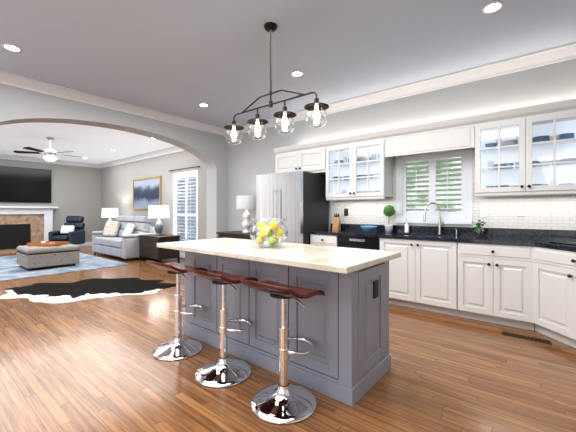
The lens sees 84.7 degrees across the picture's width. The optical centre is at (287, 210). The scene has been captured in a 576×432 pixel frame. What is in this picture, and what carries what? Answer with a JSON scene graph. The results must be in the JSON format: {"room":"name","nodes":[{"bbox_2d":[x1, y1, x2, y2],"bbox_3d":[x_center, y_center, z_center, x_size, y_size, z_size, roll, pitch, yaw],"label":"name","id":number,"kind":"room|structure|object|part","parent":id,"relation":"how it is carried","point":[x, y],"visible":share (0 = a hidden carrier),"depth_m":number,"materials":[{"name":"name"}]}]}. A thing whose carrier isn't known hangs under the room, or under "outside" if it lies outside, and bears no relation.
{"room":"kitchen","nodes":[
{"label":"kitchen","id":0,"kind":"room"},
{"bbox_2d":[0,159,100,241],"bbox_3d":[-9.385,-0.230,8.428,0.200,2.900,8.000,0,0,39],"label":"wall","id":1,"kind":"structure","parent":0,"point":[75,190],"depth_m":10.77,"materials":[{"name":"paint"}]},
{"bbox_2d":[0,166,50,202],"bbox_3d":[-8.300,-0.795,9.557,0.053,1.070,1.880,0,0,39],"label":"screen","id":2,"kind":"object","parent":1,"relation":"attached to","point":[24,185],"visible":1,"depth_m":9.76,"materials":[{"name":"black"}]},
{"bbox_2d":[0,154,99,167],"bbox_3d":[-9.199,-1.613,8.406,0.116,0.135,7.800,0,0,39],"label":"crown molding","id":3,"kind":"structure","parent":1,"relation":"attached to","point":[10,157],"depth_m":10.13,"materials":[{"name":"white"}]},
{"bbox_2d":[77,242,91,245],"bbox_3d":[-7.178,1.157,10.964,0.017,0.125,1.220,0,0,39],"label":"baseboard","id":4,"kind":"structure","parent":1,"relation":"attached to","point":[87,244],"depth_m":11.08,"materials":[{"name":"white wood"}]},
{"bbox_2d":[0,84,227,238],"bbox_3d":[-3.932,-0.280,4.110,0.350,3.000,7.800,0,0,39],"label":"wall","id":5,"kind":"structure","parent":0,"point":[207,149],"depth_m":5.57,"materials":[{"name":"paint"}]},
{"bbox_2d":[0,71,227,136],"bbox_3d":[-3.752,-1.713,3.963,0.116,0.135,7.800,0,0,39],"label":"crown molding","id":6,"kind":"structure","parent":5,"relation":"attached to","point":[9,79],"depth_m":4.93,"materials":[{"name":"white"}]},
{"bbox_2d":[0,245,575,431],"bbox_3d":[-3.967,1.270,4.139,14.220,0.100,8.400,0,0,39],"label":"floor","id":7,"kind":"structure","parent":0,"point":[91,365],"depth_m":2.31,"materials":[{"name":"brown wood"}]},
{"bbox_2d":[0,206,57,253],"bbox_3d":[-8.127,0.540,9.416,0.500,1.360,2.160,0,0,39],"label":"fireplace","id":8,"kind":"object","parent":7,"relation":"on","point":[22,225],"visible":0.79,"depth_m":9.69,"materials":[{"name":"stone"}]},
{"bbox_2d":[0,253,129,280],"bbox_3d":[-6.058,1.214,7.231,3.870,0.012,3.050,0,0,39],"label":"rug","id":9,"kind":"object","parent":7,"relation":"on","point":[11,268],"visible":0.56,"depth_m":6.75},
{"bbox_2d":[16,241,79,270],"bbox_3d":[-5.253,0.939,6.929,0.946,0.537,0.943,0,0,39],"label":"ottoman","id":10,"kind":"object","parent":9,"relation":"on","point":[31,256],"visible":1,"depth_m":6.66,"materials":[{"name":"fabric"}]},
{"bbox_2d":[26,241,69,246],"bbox_3d":[-5.253,0.708,6.929,0.744,0.075,0.705,0,0,39],"label":"tray","id":11,"kind":"object","parent":10,"relation":"on","point":[43,243],"depth_m":6.75,"materials":[{"name":"brown wood"}]},
{"bbox_2d":[48,216,84,244],"bbox_3d":[-6.865,0.687,9.869,0.740,1.065,0.824,0,0,1],"label":"armchair","id":12,"kind":"object","parent":7,"relation":"on","point":[72,231],"visible":0.81,"depth_m":9.80,"materials":[{"name":"blue leather"}]},
{"bbox_2d":[60,225,74,233],"bbox_3d":[-6.865,0.580,9.837,0.367,0.253,0.321,0,0,39],"label":"pillow","id":13,"kind":"object","parent":12,"relation":"on","point":[64,229],"depth_m":9.80,"materials":[{"name":"white fabric"}]},
{"bbox_2d":[0,278,175,303],"bbox_3d":[-3.122,1.216,4.968,2.186,0.006,2.129,0,0,39],"label":"cowhide rug","id":14,"kind":"object","parent":7,"relation":"on","point":[55,293],"visible":0.98,"depth_m":4.88,"materials":[{"name":"black fur"}]},
{"bbox_2d":[92,216,155,260],"bbox_3d":[-4.446,0.679,8.630,2.100,1.083,0.965,0,0,39],"label":"sofa","id":15,"kind":"object","parent":7,"relation":"on","point":[119,237],"visible":0.85,"depth_m":8.26,"materials":[{"name":"fabric"}]},
{"bbox_2d":[139,234,180,262],"bbox_3d":[-3.155,0.907,7.722,0.980,0.625,0.570,0,0,39],"label":"chest","id":16,"kind":"object","parent":7,"relation":"on","point":[148,248],"visible":0.96,"depth_m":7.46,"materials":[{"name":"brown wood"}]},
{"bbox_2d":[148,206,168,234],"bbox_3d":[-3.164,0.234,7.742,0.470,0.720,0.470,0,0,39],"label":"light","id":17,"kind":"object","parent":16,"relation":"on","point":[158,211],"visible":1,"depth_m":7.59,"materials":[{"name":"fabric"}]},
{"bbox_3d":[-3.164,0.019,7.742,0.470,0.290,0.470,0,0,39],"label":"lamp shade","id":18,"kind":"part","parent":17,"relation":"part of","materials":[{"name":"white fabric"}]},
{"bbox_2d":[146,260,207,360],"bbox_3d":[-0.956,0.820,2.784,0.450,0.799,0.446,0,0,39],"label":"stool","id":19,"kind":"object","parent":7,"relation":"on","point":[178,347],"visible":0.92,"depth_m":2.73,"materials":[{"name":"silver metal"}]},
{"bbox_3d":[-0.970,0.486,2.766,0.450,0.130,0.390,0,0,39],"label":"seat","id":20,"kind":"part","parent":19,"relation":"part of","materials":[{"name":"brown leather"}]},
{"bbox_2d":[187,268,257,387],"bbox_3d":[-0.475,0.820,2.392,0.450,0.799,0.446,0,0,39],"label":"stool","id":21,"kind":"object","parent":7,"relation":"on","point":[224,370],"visible":1,"depth_m":2.34,"materials":[{"name":"silver metal"}]},
{"bbox_3d":[-0.490,0.486,2.374,0.450,0.130,0.390,0,0,39],"label":"seat","id":22,"kind":"part","parent":21,"relation":"part of","materials":[{"name":"brown leather"}]},
{"bbox_2d":[216,195,255,239],"bbox_3d":[-0.827,0.465,6.185,1.100,1.510,0.580,0,0,39],"label":"lamp","id":23,"kind":"object","parent":7,"relation":"on","point":[246,202],"depth_m":5.98,"materials":[{"name":"white ceramic"}]},
{"bbox_3d":[-0.827,0.820,6.185,1.100,0.800,0.580,0,0,39],"label":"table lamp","id":24,"kind":"part","parent":23,"relation":"part of","materials":[{"name":"brown wood"}]},
{"bbox_3d":[-0.797,-0.166,6.095,0.400,0.250,0.400,0,0,39],"label":"lamp shade","id":25,"kind":"part","parent":23,"relation":"part of","materials":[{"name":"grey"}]},
{"bbox_2d":[241,279,324,424],"bbox_3d":[-0.018,0.820,2.019,0.450,0.799,0.446,0,0,39],"label":"stool","id":26,"kind":"object","parent":7,"relation":"on","point":[283,401],"visible":1,"depth_m":1.96,"materials":[{"name":"silver metal"}]},
{"bbox_3d":[-0.033,0.486,2.001,0.450,0.130,0.390,0,0,39],"label":"seat","id":27,"kind":"part","parent":26,"relation":"part of","materials":[{"name":"brown leather"}]},
{"bbox_2d":[181,250,390,406],"bbox_3d":[-0.117,0.788,2.799,1.865,0.865,0.634,0,0,39],"label":"kitchen island","id":28,"kind":"object","parent":7,"relation":"on","point":[342,324],"depth_m":2.26,"materials":[{"name":"grey wood"}]},
{"bbox_2d":[157,238,400,273],"bbox_3d":[-0.207,0.334,2.753,2.080,0.040,0.856,0,0,39],"label":"island countertop","id":29,"kind":"structure","parent":28,"relation":"on","point":[331,259],"depth_m":2.35,"materials":[{"name":"beige stone"}]},
{"bbox_2d":[250,218,287,247],"bbox_3d":[-0.166,0.189,2.755,0.330,0.247,0.330,0,0,39],"label":"fruit bowl","id":30,"kind":"object","parent":29,"relation":"on","point":[264,232],"visible":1,"depth_m":2.71,"materials":[{"name":"clear glass"}]},
{"bbox_2d":[256,171,328,243],"bbox_3d":[0.059,0.310,5.278,0.920,1.820,0.846,0,0,39],"label":"fridge","id":31,"kind":"object","parent":7,"relation":"on","point":[298,201],"visible":0.4,"depth_m":4.93,"materials":[{"name":"grey metal"}]},
{"bbox_2d":[310,234,336,246],"bbox_3d":[0.718,0.785,4.945,0.473,0.870,0.623,0,0,39],"label":"base cabinet","id":32,"kind":"object","parent":7,"relation":"on","point":[315,239],"depth_m":4.69,"materials":[{"name":"white wood"}]},
{"bbox_2d":[337,234,384,250],"bbox_3d":[1.147,0.785,4.595,0.762,0.870,0.623,0,0,39],"label":"dishwasher","id":33,"kind":"object","parent":7,"relation":"on","point":[361,243],"depth_m":4.31,"materials":[{"name":"black metal"}]},
{"bbox_2d":[385,234,448,314],"bbox_3d":[1.774,0.785,4.084,0.984,0.870,0.623,0,0,39],"label":"base cabinet","id":34,"kind":"object","parent":7,"relation":"on","point":[419,278],"depth_m":3.84,"materials":[{"name":"white wood"}]},
{"bbox_2d":[449,242,520,327],"bbox_3d":[2.357,0.785,3.589,0.798,0.870,0.654,0,0,39],"label":"base cabinet","id":35,"kind":"object","parent":7,"relation":"on","point":[485,277],"depth_m":3.41,"materials":[{"name":"white wood"}]},
{"bbox_2d":[309,230,536,245],"bbox_3d":[1.584,0.330,4.230,2.722,0.039,0.637,0,0,39],"label":"countertop","id":36,"kind":"structure","parent":35,"relation":"on","point":[348,233],"depth_m":3.94,"materials":[{"name":"black stone"}]},
{"bbox_2d":[332,213,340,230],"bbox_3d":[0.775,0.174,5.060,0.100,0.270,0.159,0,0,24],"label":"knife block","id":37,"kind":"object","parent":36,"relation":"on","point":[336,225],"visible":1,"depth_m":5.03,"materials":[{"name":"brown wood"}]},
{"bbox_2d":[360,226,376,231],"bbox_3d":[1.190,0.265,4.655,0.250,0.088,0.250,0,0,39],"label":"decorative bowl","id":38,"kind":"object","parent":36,"relation":"on","point":[368,228],"visible":1,"depth_m":4.58,"materials":[{"name":"blue"}]},
{"bbox_2d":[383,205,394,232],"bbox_3d":[1.466,0.111,4.572,0.169,0.397,0.163,0,0,39],"label":"topiary","id":39,"kind":"object","parent":36,"relation":"on","point":[389,210],"visible":1,"depth_m":4.53,"materials":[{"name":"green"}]},
{"bbox_2d":[405,222,408,232],"bbox_3d":[1.675,0.215,4.459,0.060,0.189,0.070,0,0,39],"label":"soap bottle","id":40,"kind":"object","parent":36,"relation":"on","point":[406,227],"visible":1,"depth_m":4.44,"materials":[{"name":"white plastic"}]},
{"bbox_2d":[422,202,457,235],"bbox_3d":[1.989,0.096,4.134,0.386,0.427,0.188,0,0,39],"label":"faucet","id":41,"kind":"object","parent":36,"relation":"on","point":[429,230],"depth_m":4.19,"materials":[{"name":"silver metal"}]},
{"bbox_2d":[473,220,485,236],"bbox_3d":[2.305,0.208,3.799,0.136,0.202,0.167,0,0,39],"label":"potted plant","id":42,"kind":"object","parent":36,"relation":"on","point":[478,229],"visible":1,"depth_m":3.79,"materials":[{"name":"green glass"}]},
{"bbox_2d":[501,331,550,344],"bbox_3d":[2.285,1.217,3.040,0.380,0.006,0.100,0,0,39],"label":"floor vent","id":43,"kind":"object","parent":7,"relation":"in","point":[527,337],"visible":1,"depth_m":3.03,"materials":[{"name":"brown metal"}]},
{"bbox_2d":[521,246,575,347],"bbox_3d":[2.880,0.785,2.767,1.268,0.870,1.267,0,0,39],"label":"base cabinet","id":44,"kind":"object","parent":7,"relation":"on","point":[551,315],"depth_m":3.00,"materials":[{"name":"white wood"}]},
{"bbox_3d":[-5.545,0.920,9.846,0.560,0.600,0.550,0,0,39],"label":"side table","id":45,"kind":"object","parent":7,"relation":"on","visible":0},
{"bbox_2d":[102,208,117,220],"bbox_3d":[-5.545,0.269,9.846,0.440,0.700,0.440,0,0,39],"label":"lamp","id":46,"kind":"object","parent":45,"relation":"on","point":[109,212],"visible":0.58,"depth_m":9.68,"materials":[{"name":"fabric"}]},
{"bbox_2d":[0,0,575,163],"bbox_3d":[-3.967,-1.830,4.139,14.220,0.300,8.400,0,0,39],"label":"ceiling","id":47,"kind":"structure","parent":0,"point":[182,58],"depth_m":3.48,"materials":[{"name":"white paint"}]},
{"bbox_2d":[1,44,22,51],"bbox_3d":[-3.008,-1.777,3.447,0.178,0.006,0.178,0,0,30],"label":"recessed light","id":48,"kind":"object","parent":47,"relation":"in","point":[10,47],"depth_m":3.44,"materials":[{"name":"white"}]},
{"bbox_2d":[13,137,83,160],"bbox_3d":[-5.418,-1.410,7.292,1.331,0.540,1.286,0,0,39],"label":"ceiling fan","id":49,"kind":"object","parent":47,"relation":"hanging from","point":[50,154],"visible":1,"depth_m":7.15,"materials":[{"name":"silver metal"}]},
{"bbox_2d":[198,103,208,106],"bbox_3d":[-1.413,-1.777,5.308,0.178,0.006,0.178,0,0,30],"label":"recessed light","id":50,"kind":"object","parent":47,"relation":"in","point":[201,104],"depth_m":5.31,"materials":[{"name":"white"}]},
{"bbox_2d":[224,22,328,144],"bbox_3d":[-0.167,-1.246,3.039,1.276,1.068,0.216,0,0,39],"label":"pendant light","id":51,"kind":"object","parent":47,"relation":"hanging from","point":[316,106],"visible":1,"depth_m":3.01,"materials":[{"name":"brown metal"}]},
{"bbox_2d":[290,71,303,76],"bbox_3d":[0.117,-1.777,4.099,0.178,0.006,0.178,0,0,30],"label":"recessed light","id":52,"kind":"object","parent":47,"relation":"in","point":[295,73],"depth_m":4.08,"materials":[{"name":"white"}]},
{"bbox_2d":[481,1,504,13],"bbox_3d":[1.788,-1.777,2.762,0.178,0.006,0.178,0,0,30],"label":"recessed light","id":53,"kind":"object","parent":47,"relation":"in","point":[492,7],"depth_m":2.76,"materials":[{"name":"white"}]},
{"bbox_2d":[101,58,575,239],"bbox_3d":[-1.439,-0.280,7.239,14.020,3.000,0.200,0,0,39],"label":"wall","id":54,"kind":"structure","parent":0,"point":[249,159],"depth_m":5.41,"materials":[{"name":"paint"}]},
{"bbox_2d":[100,146,183,167],"bbox_3d":[-4.236,-1.613,9.315,6.420,0.135,0.116,0,0,39],"label":"crown molding","id":55,"kind":"structure","parent":54,"relation":"attached to","point":[174,149],"depth_m":9.31,"materials":[{"name":"white"}]},
{"bbox_2d":[133,176,161,208],"bbox_3d":[-4.177,-0.515,9.316,1.650,0.930,0.040,0,0,39],"label":"painting","id":56,"kind":"object","parent":54,"relation":"attached to","point":[147,192],"visible":0.83,"depth_m":9.27,"materials":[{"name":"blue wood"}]},
{"bbox_2d":[169,166,199,258],"bbox_3d":[-2.581,0.064,8.117,1.340,2.292,0.282,0,0,39],"label":"window shutters","id":57,"kind":"object","parent":54,"relation":"attached to","point":[178,179],"visible":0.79,"depth_m":8.11,"materials":[{"name":"white painted wood"}]},
{"bbox_2d":[274,140,337,173],"bbox_3d":[0.289,-0.885,5.473,1.060,0.460,0.347,0,0,39],"label":"upper cabinet","id":58,"kind":"object","parent":54,"relation":"attached to","point":[313,157],"depth_m":5.21,"materials":[{"name":"white wood"}]},
{"bbox_2d":[228,42,575,136],"bbox_3d":[1.239,-1.713,4.850,6.450,0.135,0.115,0,0,39],"label":"crown molding","id":59,"kind":"structure","parent":54,"relation":"attached to","point":[556,54],"depth_m":4.13,"materials":[{"name":"white wood"}]},
{"bbox_2d":[395,148,472,223],"bbox_3d":[2.018,-0.350,4.389,0.980,1.040,0.247,0,0,39],"label":"window shutters","id":60,"kind":"object","parent":54,"relation":"attached to","point":[463,216],"visible":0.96,"depth_m":4.32,"materials":[{"name":"white wood"}]},
{"bbox_2d":[329,223,575,237],"bbox_3d":[2.245,0.260,4.089,3.924,0.100,0.020,0,0,39],"label":"backsplash","id":61,"kind":"structure","parent":54,"relation":"attached to","point":[493,232],"depth_m":3.93,"materials":[{"name":"black stone"}]},
{"bbox_2d":[331,152,575,229],"bbox_3d":[2.251,-0.270,4.096,3.920,0.956,0.006,0,0,39],"label":"tile backsplash","id":62,"kind":"structure","parent":54,"relation":"attached to","point":[552,212],"depth_m":3.83,"materials":[{"name":"white tile"}]},
{"bbox_2d":[379,208,382,215],"bbox_3d":[1.404,0.020,4.775,0.070,0.116,0.010,0,0,39],"label":"electrical outlet plate","id":63,"kind":"object","parent":62,"relation":"attached to","point":[380,209],"depth_m":4.77,"materials":[{"name":"white plastic"}]},
{"bbox_2d":[480,208,486,216],"bbox_3d":[2.434,0.020,3.934,0.070,0.116,0.010,0,0,39],"label":"electrical outlet plate","id":64,"kind":"object","parent":62,"relation":"attached to","point":[483,211],"depth_m":3.93,"materials":[{"name":"white plastic"}]},
{"bbox_2d":[518,206,524,215],"bbox_3d":[2.729,0.000,3.694,0.070,0.116,0.010,0,0,39],"label":"electrical outlet plate","id":65,"kind":"object","parent":62,"relation":"attached to","point":[521,211],"depth_m":3.69,"materials":[{"name":"white plastic"}]},
{"bbox_2d":[574,98,575,193],"bbox_3d":[3.326,-0.662,2.996,0.865,0.905,0.347,0,0,39],"label":"upper cabinet","id":66,"kind":"object","parent":54,"relation":"attached to","point":[574,98],"depth_m":3.28,"materials":[{"name":"white wood"}]},
{"bbox_2d":[521,238,575,293],"bbox_3d":[2.419,0.330,2.149,1.202,0.039,2.806,0,0,39],"label":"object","id":67,"kind":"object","parent":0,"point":[551,265],"depth_m":2.97,"materials":[{"name":"white wood"}]},
{"label":"outside","id":68,"kind":"structure","parent":0,"visible":0},
{"bbox_2d":[182,157,460,251],"bbox_3d":[0.226,-0.330,7.397,12.000,4.100,0.750,0,0,39],"label":"garden","id":69,"kind":"object","parent":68,"point":[412,202],"depth_m":5.94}
]}

